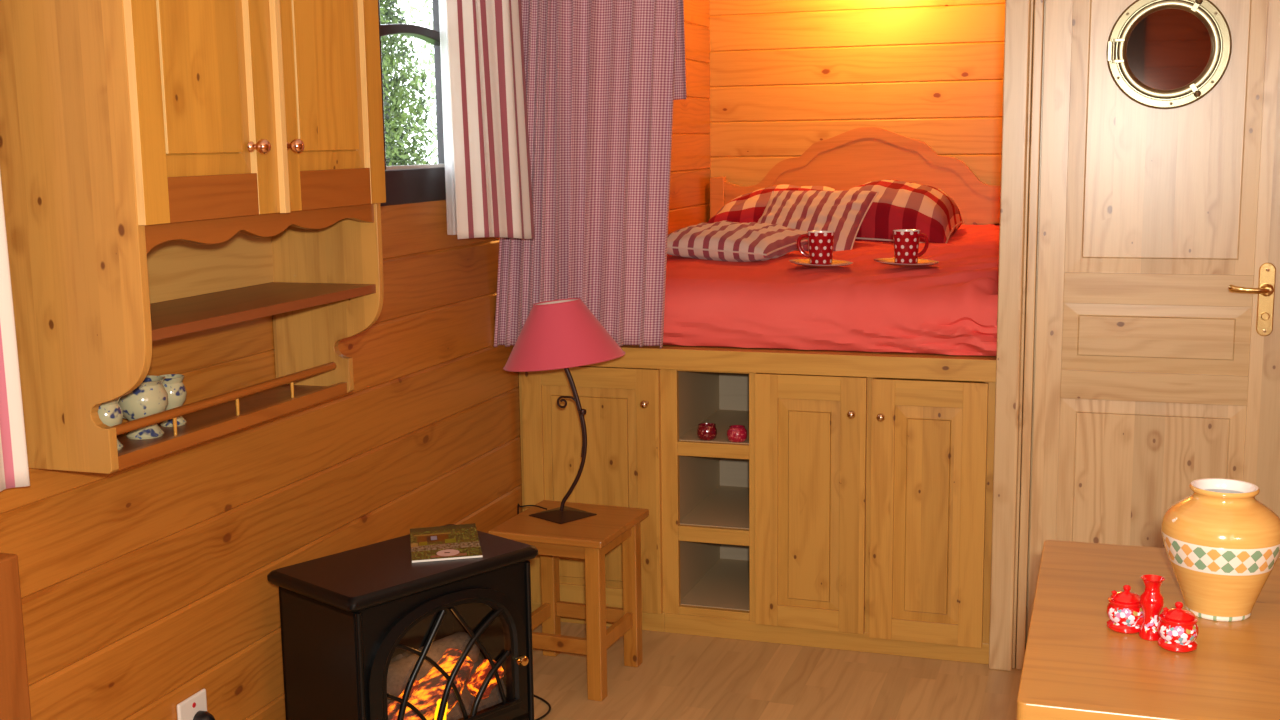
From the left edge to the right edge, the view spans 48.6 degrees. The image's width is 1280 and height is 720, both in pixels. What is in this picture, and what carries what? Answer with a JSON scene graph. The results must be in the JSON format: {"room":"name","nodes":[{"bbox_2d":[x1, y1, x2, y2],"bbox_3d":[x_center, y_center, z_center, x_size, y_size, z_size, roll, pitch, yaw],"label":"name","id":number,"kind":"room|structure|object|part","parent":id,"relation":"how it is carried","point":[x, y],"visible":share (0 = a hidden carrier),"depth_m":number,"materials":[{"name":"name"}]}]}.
{"room":"cabin bedroom","nodes":[
{"label":"cabin bedroom","id":0,"kind":"room"},
{"bbox_2d":[0,0,710,719],"bbox_3d":[-0.836,-0.143,2.885,0.060,2.320,7.330,2,9,18],"label":"wall","id":1,"kind":"structure","parent":0,"point":[145,588],"depth_m":2.98,"materials":[{"name":"brown wood"}]},
{"bbox_2d":[0,171,29,491],"bbox_3d":[-1.020,-0.354,1.961,0.029,1.175,0.381,1,9,12],"label":"striped curtain","id":2,"kind":"object","parent":1,"relation":"hanging from","point":[14,468],"visible":1,"depth_m":2.19,"materials":[{"name":"fabric"}]},
{"bbox_2d":[177,689,206,719],"bbox_3d":[-0.870,0.697,2.761,0.010,0.089,0.088,2,9,18],"label":"wall socket","id":3,"kind":"object","parent":1,"relation":"attached to","point":[187,709],"visible":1,"depth_m":2.75,"materials":[{"name":"beige plastic"}]},
{"bbox_2d":[0,0,385,473],"bbox_3d":[-0.748,-0.432,2.530,0.304,1.123,0.765,2,9,18],"label":"wall shelf unit","id":4,"kind":"object","parent":1,"relation":"attached to","point":[169,168],"visible":1,"depth_m":2.29,"materials":[{"name":"brown wood"}]},
{"bbox_3d":[-0.888,-0.377,2.187,0.256,1.123,0.018,2,9,18],"label":"panel","id":5,"kind":"part","parent":4,"relation":"part of","materials":[{"name":"brown wood"}]},
{"bbox_2d":[98,398,122,449],"bbox_3d":[-0.890,0.106,2.368,0.055,0.089,0.055,2,9,18],"label":"cup","id":6,"kind":"object","parent":4,"relation":"on","point":[110,413],"visible":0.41,"depth_m":2.35,"materials":[{"name":"white ceramic"}]},
{"bbox_2d":[118,376,167,439],"bbox_3d":[-0.866,0.083,2.473,0.084,0.101,0.084,7,12,41],"label":"jug","id":7,"kind":"object","parent":4,"relation":"on","point":[150,397],"visible":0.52,"depth_m":2.44,"materials":[{"name":"white ceramic"}]},
{"bbox_2d":[159,374,186,426],"bbox_3d":[-0.849,0.073,2.573,0.055,0.089,0.055,2,9,18],"label":"jug","id":8,"kind":"object","parent":4,"relation":"on","point":[173,384],"visible":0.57,"depth_m":2.56,"materials":[{"name":"white ceramic"}]},
{"bbox_3d":[-0.707,-0.591,2.286,0.018,0.724,0.377,2,9,18],"label":"door","id":9,"kind":"part","parent":4,"relation":"part of","materials":[{"name":"brown wood"}]},
{"bbox_3d":[-0.744,0.065,2.592,0.017,0.017,0.707,2,9,18],"label":"gallery rail","id":10,"kind":"part","parent":4,"relation":"part of","materials":[{"name":"brown wood"}]},
{"bbox_3d":[-0.803,0.109,2.635,0.169,0.023,0.729,2,9,18],"label":"shelf","id":11,"kind":"part","parent":4,"relation":"part of","materials":[{"name":"brown wood"}]},
{"bbox_3d":[-0.647,-0.363,2.414,0.036,0.026,0.026,2,9,18],"label":"knob","id":12,"kind":"part","parent":4,"relation":"part of","materials":[{"name":"orange metal"}]},
{"bbox_3d":[-0.770,-0.095,2.591,0.246,0.018,0.729,2,9,18],"label":"shelf","id":13,"kind":"part","parent":4,"relation":"part of","materials":[{"name":"brown wood"}]},
{"bbox_3d":[-0.613,-0.379,2.514,0.036,0.026,0.026,2,9,18],"label":"knob","id":14,"kind":"part","parent":4,"relation":"part of","materials":[{"name":"orange metal"}]},
{"bbox_3d":[-0.654,-0.489,2.888,0.256,1.123,0.018,2,9,18],"label":"panel","id":15,"kind":"part","parent":4,"relation":"part of","materials":[{"name":"brown wood"}]},
{"bbox_3d":[-0.584,-0.647,2.638,0.030,0.725,0.390,2,9,18],"label":"door","id":16,"kind":"part","parent":4,"relation":"part of","materials":[{"name":"brown wood"}]},
{"bbox_2d":[193,711,214,719],"bbox_3d":[-0.796,0.847,2.888,0.064,0.356,0.258,2,9,18],"label":"plug","id":17,"kind":"object","parent":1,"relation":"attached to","point":[200,715],"visible":1,"depth_m":2.76,"materials":[{"name":"black plastic"}]},
{"bbox_2d":[378,0,445,205],"bbox_3d":[-0.581,-0.754,3.540,0.040,0.720,0.500,2,9,18],"label":"window","id":18,"kind":"structure","parent":1,"relation":"in","point":[409,30],"depth_m":3.58,"materials":[{"name":"black"}]},
{"bbox_3d":[-0.506,-1.202,3.416,0.057,0.017,1.051,2,9,18],"label":"curtain rod","id":19,"kind":"object","parent":1,"relation":"attached to","visible":0},
{"bbox_2d":[438,0,456,234],"bbox_3d":[-0.463,-0.771,3.711,0.022,0.905,0.193,3,10,25],"label":"curtain","id":20,"kind":"object","parent":19,"relation":"hanging from","point":[445,75],"visible":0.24,"depth_m":3.67,"materials":[{"name":"white fabric"}]},
{"bbox_2d":[446,0,534,238],"bbox_3d":[-0.380,-0.763,3.693,0.031,0.917,0.354,5,10,32],"label":"striped curtain","id":21,"kind":"object","parent":19,"relation":"hanging from","point":[492,169],"visible":1,"depth_m":3.69,"materials":[{"name":"fabric"}]},
{"bbox_3d":[0.256,-1.278,3.773,1.380,0.023,0.023,2,9,18],"label":"curtain rod","id":22,"kind":"object","parent":1,"relation":"attached to","visible":0},
{"bbox_2d":[494,0,677,347],"bbox_3d":[-0.146,-0.661,3.995,0.554,1.256,0.116,0,9,6],"label":"curtain","id":23,"kind":"object","parent":22,"relation":"hanging from","point":[599,74],"visible":0.77,"depth_m":4.01,"materials":[{"name":"pink fabric"}]},
{"bbox_2d":[673,0,685,99],"bbox_3d":[0.025,-1.013,4.001,0.215,0.567,0.020,1,9,14],"label":"curtain","id":24,"kind":"object","parent":22,"relation":"hanging from","point":[680,71],"visible":0.15,"depth_m":4.01,"materials":[{"name":"pink fabric"}]},
{"bbox_2d":[532,622,1021,719],"bbox_3d":[0.293,1.068,2.675,2.500,0.040,7.480,2,9,18],"label":"floor","id":25,"kind":"structure","parent":0,"point":[679,676],"depth_m":3.81,"materials":[{"name":"laminate"}]},
{"bbox_2d":[0,553,30,719],"bbox_3d":[-0.978,0.805,1.674,0.468,0.822,1.185,2,9,18],"label":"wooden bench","id":26,"kind":"object","parent":25,"relation":"on","point":[14,687],"visible":1,"depth_m":2.22,"materials":[{"name":"brown wood"}]},
{"bbox_2d":[267,524,537,719],"bbox_3d":[-0.474,0.707,2.982,0.317,0.600,0.487,7,12,43],"label":"electric stove","id":27,"kind":"object","parent":25,"relation":"on","point":[369,632],"visible":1,"depth_m":2.88,"materials":[{"name":"black paint"}]},
{"bbox_3d":[-0.384,0.708,2.897,0.026,0.512,0.449,7,12,43],"label":"fire door","id":28,"kind":"part","parent":27,"relation":"part of","materials":[{"name":"black paint"}]},
{"bbox_2d":[410,523,482,562],"bbox_3d":[-0.418,0.391,3.042,0.145,0.004,0.260,-2,9,-10],"label":"booklet","id":29,"kind":"object","parent":27,"relation":"on","point":[451,542],"visible":1,"depth_m":3.02,"materials":[{"name":"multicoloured paper"}]},
{"bbox_3d":[-0.252,0.634,3.000,0.031,0.025,0.026,7,12,43],"label":"knob","id":30,"kind":"part","parent":27,"relation":"part of","materials":[{"name":"gold metal"}]},
{"bbox_2d":[534,695,550,719],"bbox_3d":[-0.326,0.901,3.651,0.193,0.006,0.297,0,9,2],"label":"cable","id":31,"kind":"object","parent":25,"relation":"on","point":[535,696],"visible":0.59,"depth_m":3.66,"materials":[{"name":"black plastic"}]},
{"bbox_2d":[488,500,648,700],"bbox_3d":[-0.184,0.647,3.861,0.324,0.440,0.344,3,9,21],"label":"stool","id":32,"kind":"object","parent":25,"relation":"on","point":[590,538],"visible":0.75,"depth_m":3.78,"materials":[{"name":"brown wood"}]},
{"bbox_3d":[-0.254,0.633,4.025,0.041,0.420,0.041,3,9,21],"label":"leg","id":33,"kind":"part","parent":32,"relation":"part of","materials":[{"name":"brown wood"}]},
{"bbox_2d":[503,298,624,523],"bbox_3d":[-0.198,0.338,3.853,0.328,1.014,0.330,0,9,4],"label":"table lamp","id":34,"kind":"object","parent":32,"relation":"on","point":[561,333],"visible":0.97,"depth_m":3.71,"materials":[{"name":"fabric"}]},
{"bbox_3d":[-0.314,0.614,3.993,0.041,0.430,0.137,-8,12,-41],"label":"lamp cord","id":35,"kind":"part","parent":34,"relation":"part of","materials":[{"name":"black plastic"}]},
{"bbox_3d":[-0.203,-0.071,3.789,0.324,0.183,0.326,2,9,18],"label":"lamp shade","id":36,"kind":"part","parent":34,"relation":"part of","materials":[{"name":"red fabric"}]},
{"bbox_3d":[-0.183,0.186,3.824,0.084,0.459,0.020,2,9,18],"label":"stem","id":37,"kind":"part","parent":34,"relation":"part of","materials":[{"name":"black metal"}]},
{"bbox_3d":[-0.187,0.440,3.828,0.324,0.020,0.344,3,9,21],"label":"seat","id":38,"kind":"part","parent":32,"relation":"part of","materials":[{"name":"brown wood"}]},
{"bbox_3d":[-0.114,0.682,3.699,0.041,0.420,0.041,3,9,21],"label":"leg","id":39,"kind":"part","parent":32,"relation":"part of","materials":[{"name":"brown wood"}]},
{"bbox_3d":[-0.021,0.644,3.935,0.041,0.420,0.041,3,9,21],"label":"leg","id":40,"kind":"part","parent":32,"relation":"part of","materials":[{"name":"brown wood"}]},
{"bbox_2d":[519,345,995,663],"bbox_3d":[0.634,0.237,5.073,1.391,0.856,2.220,2,9,18],"label":"base cabinet","id":41,"kind":"object","parent":25,"relation":"on","point":[854,511],"visible":0.83,"depth_m":4.02,"materials":[{"name":"brown wood"}]},
{"bbox_3d":[-0.143,0.381,4.214,0.428,0.732,0.020,2,9,18],"label":"door","id":42,"kind":"part","parent":41,"relation":"part of","materials":[{"name":"brown wood"}]},
{"bbox_3d":[0.013,0.127,4.096,0.024,0.024,0.031,2,9,18],"label":"knob","id":43,"kind":"part","parent":41,"relation":"part of","materials":[{"name":"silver metal"}]},
{"bbox_2d":[697,423,716,440],"bbox_3d":[0.195,0.210,4.133,0.060,0.044,0.060,2,9,18],"label":"candle holder","id":44,"kind":"object","parent":41,"relation":"in","point":[705,431],"visible":1,"depth_m":4.11,"materials":[{"name":"red glass"}]},
{"bbox_2d":[727,425,747,442],"bbox_3d":[0.281,0.214,4.100,0.060,0.044,0.060,2,9,18],"label":"candle holder","id":45,"kind":"object","parent":41,"relation":"in","point":[735,433],"visible":1,"depth_m":4.08,"materials":[{"name":"red glass"}]},
{"bbox_3d":[0.480,0.406,4.010,0.314,0.734,0.020,2,9,18],"label":"door","id":46,"kind":"part","parent":41,"relation":"part of","materials":[{"name":"brown wood"}]},
{"bbox_2d":[663,223,999,355],"bbox_3d":[0.621,-0.302,4.946,1.386,0.244,2.106,2,9,18],"label":"duvet","id":47,"kind":"object","parent":41,"relation":"on","point":[949,306],"visible":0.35,"depth_m":4.00,"materials":[{"name":"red fabric"}]},
{"bbox_2d":[667,221,807,261],"bbox_3d":[0.308,-0.393,4.719,0.444,0.129,0.364,5,10,32],"label":"striped cushion","id":48,"kind":"object","parent":47,"relation":"on","point":[722,240],"visible":0.96,"depth_m":4.60,"materials":[{"name":"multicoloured fabric"}]},
{"bbox_2d":[707,184,837,222],"bbox_3d":[0.599,-0.583,5.617,0.644,0.223,0.502,1,9,14],"label":"pillow","id":49,"kind":"object","parent":47,"relation":"on","point":[749,207],"visible":0.26,"depth_m":5.48,"materials":[{"name":"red fabric"}]},
{"bbox_2d":[758,190,878,250],"bbox_3d":[0.600,-0.487,5.022,0.404,0.216,0.327,4,10,26],"label":"striped cushion","id":50,"kind":"object","parent":47,"relation":"on","point":[843,213],"visible":0.65,"depth_m":4.99,"materials":[{"name":"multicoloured fabric"}]},
{"bbox_2d":[789,259,852,267],"bbox_3d":[0.548,-0.291,4.297,0.192,0.018,0.193,4,10,29],"label":"plate","id":51,"kind":"object","parent":47,"relation":"on","point":[804,262],"visible":0.8,"depth_m":4.30,"materials":[{"name":"ceramic"}]},
{"bbox_2d":[797,231,833,264],"bbox_3d":[0.539,-0.340,4.297,0.103,0.098,0.081,7,12,43],"label":"mug","id":52,"kind":"object","parent":51,"relation":"on","point":[820,243],"visible":0.99,"depth_m":4.26,"materials":[{"name":"ceramic"}]},
{"bbox_3d":[0.496,-0.346,4.300,0.040,0.073,0.011,1,9,12],"label":"handle","id":53,"kind":"part","parent":52,"relation":"part of","materials":[{"name":"red ceramic"}]},
{"bbox_2d":[849,179,963,242],"bbox_3d":[0.958,-0.547,5.318,0.584,0.259,0.548,5,10,31],"label":"pillow","id":54,"kind":"object","parent":47,"relation":"on","point":[898,205],"visible":0.6,"depth_m":5.08,"materials":[{"name":"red fabric"}]},
{"bbox_2d":[874,258,938,266],"bbox_3d":[0.797,-0.291,4.246,0.192,0.018,0.193,4,10,29],"label":"plate","id":55,"kind":"object","parent":47,"relation":"on","point":[889,261],"visible":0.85,"depth_m":4.24,"materials":[{"name":"ceramic"}]},
{"bbox_2d":[893,229,928,263],"bbox_3d":[0.809,-0.338,4.235,0.110,0.098,0.081,2,9,18],"label":"mug","id":56,"kind":"object","parent":55,"relation":"on","point":[906,241],"visible":0.96,"depth_m":4.21,"materials":[{"name":"ceramic"}]},
{"bbox_3d":[0.838,-0.340,4.207,0.040,0.073,0.011,6,11,36],"label":"handle","id":57,"kind":"part","parent":56,"relation":"part of","materials":[{"name":"red ceramic"}]},
{"bbox_3d":[0.583,0.149,3.909,0.024,0.024,0.031,2,9,18],"label":"knob","id":58,"kind":"part","parent":41,"relation":"part of","materials":[{"name":"silver metal"}]},
{"bbox_2d":[710,127,1000,224],"bbox_3d":[0.953,-0.661,5.932,1.357,0.618,0.050,2,9,18],"label":"headboard","id":59,"kind":"object","parent":41,"relation":"on","point":[855,157],"visible":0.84,"depth_m":5.88,"materials":[{"name":"brown wood"}]},
{"bbox_3d":[0.340,-0.584,6.149,0.062,0.416,0.050,2,9,18],"label":"post","id":60,"kind":"part","parent":59,"relation":"part of","materials":[{"name":"brown wood"}]},
{"bbox_3d":[0.660,0.156,3.884,0.024,0.024,0.031,2,9,18],"label":"knob","id":61,"kind":"part","parent":41,"relation":"part of","materials":[{"name":"silver metal"}]},
{"bbox_3d":[0.791,0.422,3.909,0.311,0.740,0.020,2,9,18],"label":"door","id":62,"kind":"part","parent":41,"relation":"part of","materials":[{"name":"brown wood"}]},
{"bbox_2d":[1016,540,1279,719],"bbox_3d":[0.935,0.753,2.070,0.719,0.750,0.758,2,9,18],"label":"dining table","id":63,"kind":"object","parent":25,"relation":"on","point":[1075,667],"visible":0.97,"depth_m":1.92,"materials":[{"name":"brown wood"}]},
{"bbox_2d":[1106,574,1198,652],"bbox_3d":[0.716,0.346,1.982,0.054,0.086,0.142,-6,10,-30],"label":"condiment set","id":64,"kind":"object","parent":63,"relation":"on","point":[1128,612],"visible":1,"depth_m":1.97,"materials":[{"name":"red ceramic"}]},
{"bbox_2d":[1106,584,1142,633],"bbox_3d":[0.693,0.351,2.022,0.054,0.065,0.054,2,9,18],"label":"pot","id":65,"kind":"object","parent":64,"relation":"attached to","point":[1124,610],"depth_m":2.00,"materials":[{"name":"red ceramic"}]},
{"bbox_2d":[1139,574,1164,640],"bbox_3d":[0.715,0.346,1.983,0.033,0.086,0.033,2,9,18],"label":"bottle","id":66,"kind":"object","parent":64,"relation":"attached to","point":[1151,602],"depth_m":1.98,"materials":[{"name":"red ceramic"}]},
{"bbox_2d":[1157,601,1198,652],"bbox_3d":[0.738,0.362,1.946,0.054,0.065,0.054,2,9,18],"label":"pot","id":67,"kind":"object","parent":64,"relation":"attached to","point":[1177,627],"depth_m":1.93,"materials":[{"name":"red ceramic"}]},
{"bbox_2d":[1161,478,1279,621],"bbox_3d":[0.851,0.277,2.077,0.167,0.190,0.167,2,9,18],"label":"ceramic vase","id":68,"kind":"object","parent":63,"relation":"on","point":[1222,544],"visible":1,"depth_m":2.02,"materials":[{"name":"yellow ceramic"}]},
{"bbox_2d":[709,0,1004,381],"bbox_3d":[0.980,-0.655,6.014,1.440,2.320,0.030,2,9,18],"label":"wall","id":69,"kind":"structure","parent":0,"point":[787,77],"depth_m":5.94,"materials":[{"name":"brown wood"}]},
{"bbox_2d":[1026,0,1045,643],"bbox_3d":[1.432,-0.294,3.655,0.845,2.320,0.060,2,9,18],"label":"wall","id":70,"kind":"structure","parent":0,"point":[1045,0],"depth_m":3.78,"materials":[{"name":"brown wood"}]},
{"bbox_2d":[1012,0,1044,669],"bbox_3d":[1.028,-0.301,3.732,0.033,2.320,0.046,2,9,18],"label":"trim","id":71,"kind":"structure","parent":70,"relation":"attached to","point":[1036,40],"depth_m":3.75,"materials":[{"name":"brown wood"}]},
{"bbox_2d":[1027,0,1279,638],"bbox_3d":[1.338,-0.148,3.632,0.622,2.000,0.085,2,9,18],"label":"door","id":72,"kind":"structure","parent":70,"relation":"in","point":[1157,354],"depth_m":3.64,"materials":[{"name":"brown wood"}]},
{"bbox_2d":[1106,0,1231,108],"bbox_3d":[1.316,-0.774,3.534,0.294,0.294,0.036,2,9,18],"label":"porthole window","id":73,"kind":"structure","parent":72,"relation":"attached to","point":[1167,54],"depth_m":3.54,"materials":[{"name":"gold metal"}]},
{"bbox_3d":[1.321,-0.776,3.547,0.201,0.201,0.004,2,9,18],"label":"pane","id":74,"kind":"part","parent":73,"relation":"part of","materials":[{"name":"clear glass"}]},
{"bbox_3d":[1.528,-0.174,3.546,0.108,0.033,0.051,2,9,18],"label":"lever","id":75,"kind":"part","parent":72,"relation":"part of","materials":[{"name":"gold metal"}]},
{"bbox_3d":[1.572,-0.110,3.567,0.021,0.021,0.005,2,9,18],"label":"turn knob","id":76,"kind":"part","parent":72,"relation":"part of","materials":[{"name":"gold metal"}]},
{"bbox_3d":[1.572,-0.152,3.563,0.039,0.186,0.006,2,9,18],"label":"handle","id":77,"kind":"part","parent":72,"relation":"part of","materials":[{"name":"gold metal"}]},
{"bbox_3d":[1.351,-0.476,4.831,0.045,2.320,2.210,2,9,18],"label":"wall","id":78,"kind":"structure","parent":0,"visible":0},
{"bbox_2d":[989,0,1030,670],"bbox_3d":[0.985,-0.303,3.752,0.061,2.320,0.095,2,9,18],"label":"trim","id":79,"kind":"structure","parent":78,"relation":"attached to","point":[1017,12],"depth_m":3.74,"materials":[{"name":"brown wood"}]}
]}

